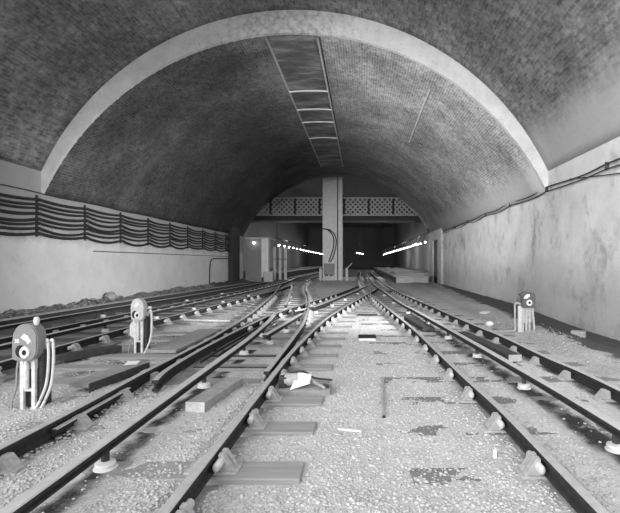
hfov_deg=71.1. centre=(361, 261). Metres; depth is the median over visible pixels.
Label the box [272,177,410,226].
ceiling
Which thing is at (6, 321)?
trough
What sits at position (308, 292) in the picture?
sleeper
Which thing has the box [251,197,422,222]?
footbridge
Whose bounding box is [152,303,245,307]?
sleeper
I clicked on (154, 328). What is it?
sleeper
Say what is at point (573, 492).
rail
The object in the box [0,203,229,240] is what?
cable
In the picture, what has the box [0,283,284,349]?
rail
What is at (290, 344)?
rail
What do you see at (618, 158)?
cable
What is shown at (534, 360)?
sleeper
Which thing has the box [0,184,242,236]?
cable
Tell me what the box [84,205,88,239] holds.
bracket
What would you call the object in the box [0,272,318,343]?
rail
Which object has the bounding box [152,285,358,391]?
rail
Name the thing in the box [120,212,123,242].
bracket
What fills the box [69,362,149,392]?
board
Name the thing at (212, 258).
conduit
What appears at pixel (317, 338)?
sleeper
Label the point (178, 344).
plank
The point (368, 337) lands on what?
box
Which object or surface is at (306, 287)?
sleeper
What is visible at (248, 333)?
rail
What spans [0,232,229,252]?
cable
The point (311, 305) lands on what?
sleeper
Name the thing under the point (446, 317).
sleeper
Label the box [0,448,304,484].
sleeper
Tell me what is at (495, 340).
sleeper
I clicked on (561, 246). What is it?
wall
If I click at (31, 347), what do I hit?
signal
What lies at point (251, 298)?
sleeper
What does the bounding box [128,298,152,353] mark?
signal
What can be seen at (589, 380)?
rail
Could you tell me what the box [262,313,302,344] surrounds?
rail
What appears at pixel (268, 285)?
sleeper
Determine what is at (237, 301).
sleeper
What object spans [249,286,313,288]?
sleeper
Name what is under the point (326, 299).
sleeper
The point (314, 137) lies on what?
ceiling bar
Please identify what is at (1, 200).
cable
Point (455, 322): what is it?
sleeper
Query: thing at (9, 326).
rail
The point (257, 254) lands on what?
hut
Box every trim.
[265,37,321,166]
[316,36,342,165]
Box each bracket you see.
[35,195,41,236]
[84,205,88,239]
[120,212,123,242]
[147,218,150,244]
[169,222,172,246]
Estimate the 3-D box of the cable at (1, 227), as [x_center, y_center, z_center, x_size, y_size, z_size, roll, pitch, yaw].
[-9.315,-0.909,17.776,0.099,0.218,27.965,0,0,0]
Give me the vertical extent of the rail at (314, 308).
0.242 m
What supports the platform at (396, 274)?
on the floor at (352, 272)
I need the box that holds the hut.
[245,237,274,281]
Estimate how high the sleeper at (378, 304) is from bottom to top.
0.274 m
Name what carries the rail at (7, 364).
on the floor at (603, 352)
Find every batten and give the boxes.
[338,427,361,432]
[409,89,430,142]
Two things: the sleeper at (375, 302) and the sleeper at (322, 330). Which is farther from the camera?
the sleeper at (375, 302)
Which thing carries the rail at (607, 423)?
on the floor at (603, 352)
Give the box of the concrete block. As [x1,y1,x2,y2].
[571,330,585,337]
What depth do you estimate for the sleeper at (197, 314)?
11.88 m
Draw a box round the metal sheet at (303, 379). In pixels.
[290,373,310,389]
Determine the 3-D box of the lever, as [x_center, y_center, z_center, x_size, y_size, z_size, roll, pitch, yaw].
[-0.689,1.431,5.036,0.661,0.259,0.352,0,0,0]
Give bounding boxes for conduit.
[93,251,228,256]
[209,258,228,283]
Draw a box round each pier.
[228,226,239,281]
[322,177,342,279]
[429,228,442,283]
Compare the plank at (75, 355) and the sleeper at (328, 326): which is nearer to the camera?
the plank at (75, 355)
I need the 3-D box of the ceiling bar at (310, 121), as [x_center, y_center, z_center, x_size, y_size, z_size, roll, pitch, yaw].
[-2.079,-6.635,20.418,1.512,0.100,0.035,0,0,0]
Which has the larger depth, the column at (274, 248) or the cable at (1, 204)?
the column at (274, 248)
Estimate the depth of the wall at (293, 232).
76.69 m
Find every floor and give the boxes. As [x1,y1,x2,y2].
[0,277,619,512]
[291,268,384,276]
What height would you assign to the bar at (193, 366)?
0.032 m
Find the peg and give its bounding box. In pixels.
[493,449,496,457]
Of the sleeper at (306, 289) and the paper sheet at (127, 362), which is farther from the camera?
the sleeper at (306, 289)
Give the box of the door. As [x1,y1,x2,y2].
[434,240,436,282]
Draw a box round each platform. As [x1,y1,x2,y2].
[243,266,322,279]
[371,266,428,282]
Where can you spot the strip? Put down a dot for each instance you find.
(298, 59)
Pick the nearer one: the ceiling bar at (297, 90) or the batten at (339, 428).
the batten at (339, 428)
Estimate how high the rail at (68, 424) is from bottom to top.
0.070 m
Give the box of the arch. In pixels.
[41,10,547,193]
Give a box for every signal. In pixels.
[10,317,54,409]
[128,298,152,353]
[493,291,535,332]
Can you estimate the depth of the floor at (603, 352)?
4.24 m
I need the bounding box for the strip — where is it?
[266,35,342,166]
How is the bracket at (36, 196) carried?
attached to the wall at (35, 272)
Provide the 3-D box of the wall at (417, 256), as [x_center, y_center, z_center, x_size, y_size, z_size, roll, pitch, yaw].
[8.800,-3.600,73.250,0.600,10.800,77.500,0,0,0]
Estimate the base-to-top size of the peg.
0.110 m
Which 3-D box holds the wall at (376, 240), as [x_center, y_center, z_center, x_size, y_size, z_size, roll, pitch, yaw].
[-2.750,-3.600,112.250,23.700,10.800,0.500,0,0,0]
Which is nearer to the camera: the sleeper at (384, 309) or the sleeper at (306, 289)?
the sleeper at (384, 309)
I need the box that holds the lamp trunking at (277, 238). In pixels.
[277,238,321,250]
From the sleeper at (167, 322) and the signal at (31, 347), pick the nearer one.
the signal at (31, 347)
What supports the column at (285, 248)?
on the floor at (603, 352)
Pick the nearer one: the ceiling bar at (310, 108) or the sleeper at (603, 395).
the sleeper at (603, 395)
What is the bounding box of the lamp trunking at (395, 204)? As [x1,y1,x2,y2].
[385,204,427,250]
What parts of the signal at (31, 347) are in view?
rod, leg, plate, leg plate, leg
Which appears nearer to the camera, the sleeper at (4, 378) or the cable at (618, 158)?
the sleeper at (4, 378)
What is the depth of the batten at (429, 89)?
16.05 m
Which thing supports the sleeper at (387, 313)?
on the floor at (603, 352)
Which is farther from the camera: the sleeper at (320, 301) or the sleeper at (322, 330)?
the sleeper at (320, 301)
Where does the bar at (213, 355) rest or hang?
attached to the rail at (290, 344)
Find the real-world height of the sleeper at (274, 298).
0.277 m
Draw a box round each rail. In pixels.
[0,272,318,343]
[0,279,292,456]
[0,282,266,329]
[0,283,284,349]
[0,284,293,371]
[0,314,275,512]
[51,387,130,437]
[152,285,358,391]
[157,286,380,512]
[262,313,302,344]
[263,275,322,381]
[284,285,292,309]
[293,304,329,314]
[311,285,367,313]
[360,272,609,512]
[367,274,619,454]
[371,272,619,402]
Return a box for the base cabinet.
[264,272,273,281]
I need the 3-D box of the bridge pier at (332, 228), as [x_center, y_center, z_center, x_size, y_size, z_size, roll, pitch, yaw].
[-2.485,-3.550,36.547,1.649,10.700,1.306,0,0,0]
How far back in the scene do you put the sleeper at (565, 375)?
5.46 m
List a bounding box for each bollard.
[319,267,321,280]
[346,263,351,280]
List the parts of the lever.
rod, rod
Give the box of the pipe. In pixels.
[184,319,229,321]
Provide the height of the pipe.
0.045 m
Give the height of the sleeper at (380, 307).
0.276 m
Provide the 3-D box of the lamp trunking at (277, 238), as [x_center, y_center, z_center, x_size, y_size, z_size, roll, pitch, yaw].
[-8.300,-5.655,68.500,0.100,6.730,53.052,0,0,0]
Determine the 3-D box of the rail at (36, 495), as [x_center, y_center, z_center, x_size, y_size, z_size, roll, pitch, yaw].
[-1.925,1.409,5.603,0.258,0.242,10.009,0,0,-2]
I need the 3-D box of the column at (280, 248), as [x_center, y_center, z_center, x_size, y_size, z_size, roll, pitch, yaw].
[-6.930,0.125,36.400,0.220,2.750,0.220,0,0,0]
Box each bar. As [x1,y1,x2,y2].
[193,366,266,367]
[212,355,276,356]
[289,90,327,92]
[297,108,331,110]
[302,121,333,122]
[309,137,336,138]
[382,377,384,417]
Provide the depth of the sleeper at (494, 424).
3.80 m
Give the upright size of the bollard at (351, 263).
1.627 m
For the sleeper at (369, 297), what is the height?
0.273 m
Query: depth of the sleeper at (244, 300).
15.91 m
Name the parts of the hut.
door, corner post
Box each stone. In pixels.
[105,291,117,300]
[485,321,493,326]
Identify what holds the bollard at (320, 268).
on the floor at (603, 352)
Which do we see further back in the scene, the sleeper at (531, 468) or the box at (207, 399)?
the box at (207, 399)
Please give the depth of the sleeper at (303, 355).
6.77 m
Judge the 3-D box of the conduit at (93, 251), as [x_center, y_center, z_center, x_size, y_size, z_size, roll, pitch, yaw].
[-9.370,-0.380,23.000,0.028,0.028,16.000,0,0,0]
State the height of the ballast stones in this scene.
0.172 m
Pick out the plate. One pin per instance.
(358, 314)
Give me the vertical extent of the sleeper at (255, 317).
0.278 m
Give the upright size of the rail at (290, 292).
0.242 m
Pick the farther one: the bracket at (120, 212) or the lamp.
the lamp
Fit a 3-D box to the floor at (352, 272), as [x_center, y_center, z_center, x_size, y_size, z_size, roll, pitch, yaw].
[-2.750,1.715,77.950,23.700,0.370,68.100,0,0,0]
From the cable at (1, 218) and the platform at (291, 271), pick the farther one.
the platform at (291, 271)
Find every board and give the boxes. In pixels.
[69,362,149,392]
[404,316,434,331]
[457,331,521,361]
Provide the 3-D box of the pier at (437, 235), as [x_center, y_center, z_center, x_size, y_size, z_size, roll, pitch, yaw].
[5.390,-0.250,31.440,0.160,4.100,5.080,0,0,0]
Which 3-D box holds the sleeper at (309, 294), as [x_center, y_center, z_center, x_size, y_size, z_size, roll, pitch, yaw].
[-4.320,1.503,18.397,4.981,0.277,0.266,0,0,0]
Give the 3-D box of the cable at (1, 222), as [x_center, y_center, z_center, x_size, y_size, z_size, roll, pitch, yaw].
[-9.315,-1.062,17.776,0.091,0.203,27.961,0,0,0]
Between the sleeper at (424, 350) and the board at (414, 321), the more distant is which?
the board at (414, 321)
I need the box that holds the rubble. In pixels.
[0,284,216,318]
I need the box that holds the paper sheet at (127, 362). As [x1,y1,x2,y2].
[124,361,139,364]
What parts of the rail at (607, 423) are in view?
stem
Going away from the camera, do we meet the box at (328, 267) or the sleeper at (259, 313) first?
the sleeper at (259, 313)
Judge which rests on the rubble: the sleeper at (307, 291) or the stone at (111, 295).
the stone at (111, 295)
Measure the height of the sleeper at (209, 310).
0.276 m
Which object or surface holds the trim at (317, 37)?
attached to the strip
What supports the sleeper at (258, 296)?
on the floor at (603, 352)
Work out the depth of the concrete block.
9.10 m
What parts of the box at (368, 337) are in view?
lid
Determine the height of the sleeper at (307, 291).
0.276 m
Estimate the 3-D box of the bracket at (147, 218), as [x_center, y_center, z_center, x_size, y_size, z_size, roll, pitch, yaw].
[-9.325,-1.330,18.850,0.150,1.200,0.070,0,0,0]
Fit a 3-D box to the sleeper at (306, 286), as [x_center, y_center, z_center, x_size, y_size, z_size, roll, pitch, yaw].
[-4.602,1.502,24.000,3.863,0.275,0.251,0,0,0]
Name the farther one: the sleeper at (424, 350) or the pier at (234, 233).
the pier at (234, 233)
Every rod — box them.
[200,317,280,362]
[217,321,276,356]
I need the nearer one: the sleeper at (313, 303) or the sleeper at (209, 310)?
the sleeper at (209, 310)
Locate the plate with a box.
[357,314,376,315]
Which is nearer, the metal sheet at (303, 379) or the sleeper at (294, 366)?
the metal sheet at (303, 379)
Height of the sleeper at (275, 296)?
0.277 m
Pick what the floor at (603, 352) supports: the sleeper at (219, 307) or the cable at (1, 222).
the sleeper at (219, 307)
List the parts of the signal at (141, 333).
shoulder plate, leg, plate, leg plate, leg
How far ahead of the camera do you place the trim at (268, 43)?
16.43 m
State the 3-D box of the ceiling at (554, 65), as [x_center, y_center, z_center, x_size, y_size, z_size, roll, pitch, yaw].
[-1.975,-5.275,8.550,15.750,5.230,8.100,0,0,0]
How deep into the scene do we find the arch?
12.60 m
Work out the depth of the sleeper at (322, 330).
9.03 m
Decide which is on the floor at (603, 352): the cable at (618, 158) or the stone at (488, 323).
the stone at (488, 323)
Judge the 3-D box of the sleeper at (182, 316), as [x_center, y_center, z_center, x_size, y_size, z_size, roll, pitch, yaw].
[-5.763,1.504,11.191,3.253,0.279,0.291,0,0,0]
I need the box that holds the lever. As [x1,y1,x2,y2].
[274,370,331,396]
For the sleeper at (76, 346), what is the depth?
7.14 m
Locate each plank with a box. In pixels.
[58,345,121,361]
[146,329,221,352]
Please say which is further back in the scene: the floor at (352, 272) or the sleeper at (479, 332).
the floor at (352, 272)
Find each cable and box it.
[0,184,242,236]
[0,193,229,237]
[0,199,229,239]
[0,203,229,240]
[0,209,229,243]
[0,217,229,245]
[0,221,229,247]
[0,226,229,249]
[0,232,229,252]
[442,158,619,232]
[444,164,619,232]
[571,173,619,178]
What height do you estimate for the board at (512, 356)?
0.100 m
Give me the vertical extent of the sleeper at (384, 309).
0.271 m
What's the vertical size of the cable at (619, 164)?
0.216 m
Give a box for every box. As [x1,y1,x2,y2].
[186,377,242,412]
[324,263,334,280]
[358,334,375,340]
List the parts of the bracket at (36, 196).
plate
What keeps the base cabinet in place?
on the floor at (603, 352)
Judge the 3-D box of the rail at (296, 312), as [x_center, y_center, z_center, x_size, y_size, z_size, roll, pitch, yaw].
[-1.449,1.413,13.382,0.194,0.131,2.918,0,0,16]
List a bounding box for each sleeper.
[0,328,132,337]
[0,343,84,355]
[0,366,15,382]
[0,408,316,436]
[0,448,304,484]
[2,369,328,386]
[45,323,162,331]
[50,335,120,345]
[51,318,190,326]
[55,356,332,371]
[56,386,323,407]
[75,314,204,321]
[83,346,337,359]
[96,311,216,317]
[115,308,227,313]
[121,338,341,349]
[129,332,344,341]
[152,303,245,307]
[152,326,347,335]
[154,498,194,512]
[160,300,249,305]
[170,305,236,310]
[172,299,252,303]
[183,297,255,301]
[192,295,260,299]
[202,294,319,297]
[210,292,317,296]
[212,321,351,329]
[217,291,316,294]
[221,316,354,324]
[223,290,315,293]
[229,289,315,292]
[229,313,357,319]
[234,309,357,315]
[235,288,314,291]
[239,307,355,312]
[240,287,314,290]
[244,286,313,289]
[244,304,369,309]
[247,302,364,306]
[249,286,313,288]
[251,300,362,304]
[253,285,313,287]
[254,298,365,302]
[257,296,368,300]
[261,295,368,298]
[353,305,447,309]
[355,308,455,312]
[359,314,472,320]
[361,318,484,324]
[364,311,462,316]
[368,295,420,298]
[368,303,421,306]
[369,297,424,300]
[369,300,433,304]
[369,335,534,344]
[372,299,429,302]
[372,344,550,354]
[376,329,515,336]
[376,354,585,366]
[381,323,497,330]
[381,368,619,382]
[389,386,619,404]
[400,412,610,435]
[409,450,576,485]
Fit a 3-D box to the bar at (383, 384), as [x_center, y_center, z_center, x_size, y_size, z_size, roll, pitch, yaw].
[0.240,1.485,4.807,0.030,0.030,1.387,0,0,2]
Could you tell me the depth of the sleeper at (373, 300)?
15.91 m
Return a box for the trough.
[0,283,249,325]
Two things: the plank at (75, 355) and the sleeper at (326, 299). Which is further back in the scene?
the sleeper at (326, 299)
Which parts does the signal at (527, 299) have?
plate, leg, leg, leg plate, leg, leg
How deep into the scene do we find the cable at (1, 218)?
14.50 m
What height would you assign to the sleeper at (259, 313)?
0.268 m
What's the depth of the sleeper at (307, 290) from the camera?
20.67 m
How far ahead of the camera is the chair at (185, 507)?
2.42 m
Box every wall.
[0,160,242,313]
[243,204,307,270]
[308,227,394,267]
[395,211,428,270]
[443,136,619,340]
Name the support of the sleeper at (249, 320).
on the floor at (603, 352)
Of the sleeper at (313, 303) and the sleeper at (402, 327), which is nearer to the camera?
the sleeper at (402, 327)
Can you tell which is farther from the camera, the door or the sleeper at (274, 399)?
the door
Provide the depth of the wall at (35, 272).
14.41 m
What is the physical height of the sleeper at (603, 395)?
0.275 m
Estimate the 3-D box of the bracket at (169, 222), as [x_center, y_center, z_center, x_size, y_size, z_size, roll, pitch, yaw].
[-9.325,-1.330,21.000,0.150,1.200,0.070,0,0,0]
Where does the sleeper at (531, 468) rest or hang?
on the floor at (603, 352)
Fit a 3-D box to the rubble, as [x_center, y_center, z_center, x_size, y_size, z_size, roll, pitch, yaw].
[-8.898,1.389,16.253,0.975,0.355,19.555,0,0,0]
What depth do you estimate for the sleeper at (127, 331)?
8.71 m
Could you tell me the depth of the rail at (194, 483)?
3.42 m
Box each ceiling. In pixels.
[0,0,619,170]
[45,34,545,235]
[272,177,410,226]
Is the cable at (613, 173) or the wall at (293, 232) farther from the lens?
the wall at (293, 232)
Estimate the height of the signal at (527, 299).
0.902 m
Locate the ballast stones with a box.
[0,318,615,512]
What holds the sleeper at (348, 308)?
on the floor at (603, 352)
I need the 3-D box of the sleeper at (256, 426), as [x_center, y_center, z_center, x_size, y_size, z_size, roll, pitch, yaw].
[-1.825,1.504,3.927,2.797,0.279,0.302,0,0,0]
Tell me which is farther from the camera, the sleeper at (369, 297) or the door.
the door
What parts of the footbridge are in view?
lattice panel, lattice panel, lattice panel, lattice panel, lattice panel, lattice panel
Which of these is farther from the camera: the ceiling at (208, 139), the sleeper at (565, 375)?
the ceiling at (208, 139)
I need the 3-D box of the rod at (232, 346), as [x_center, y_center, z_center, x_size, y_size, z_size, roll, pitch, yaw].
[-2.164,1.445,8.501,0.083,0.040,3.804,0,0,2]
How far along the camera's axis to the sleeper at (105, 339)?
7.92 m
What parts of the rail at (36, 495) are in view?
stem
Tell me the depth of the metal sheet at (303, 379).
4.96 m
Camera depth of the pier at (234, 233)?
30.69 m
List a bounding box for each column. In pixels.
[273,247,275,279]
[279,247,281,279]
[284,247,286,279]
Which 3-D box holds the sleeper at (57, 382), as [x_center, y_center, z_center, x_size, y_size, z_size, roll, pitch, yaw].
[-2.426,1.504,5.415,4.008,0.278,0.284,0,0,0]
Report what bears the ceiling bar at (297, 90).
attached to the strip
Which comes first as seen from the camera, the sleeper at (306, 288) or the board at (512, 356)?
the board at (512, 356)
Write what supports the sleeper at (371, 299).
on the floor at (603, 352)
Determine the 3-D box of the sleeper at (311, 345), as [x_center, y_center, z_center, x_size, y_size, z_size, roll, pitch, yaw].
[-2.408,1.501,7.647,4.080,0.271,0.283,0,0,0]
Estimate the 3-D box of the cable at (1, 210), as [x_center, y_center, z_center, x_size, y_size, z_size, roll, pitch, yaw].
[-9.317,-1.345,17.774,0.108,0.218,27.965,0,0,0]
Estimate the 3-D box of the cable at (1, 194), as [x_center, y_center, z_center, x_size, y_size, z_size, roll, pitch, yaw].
[-9.315,-1.761,17.774,0.107,0.172,27.960,0,0,0]
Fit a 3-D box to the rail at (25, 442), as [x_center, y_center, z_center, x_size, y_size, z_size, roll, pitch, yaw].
[-3.779,1.413,17.324,0.721,0.131,33.526,0,0,-5]

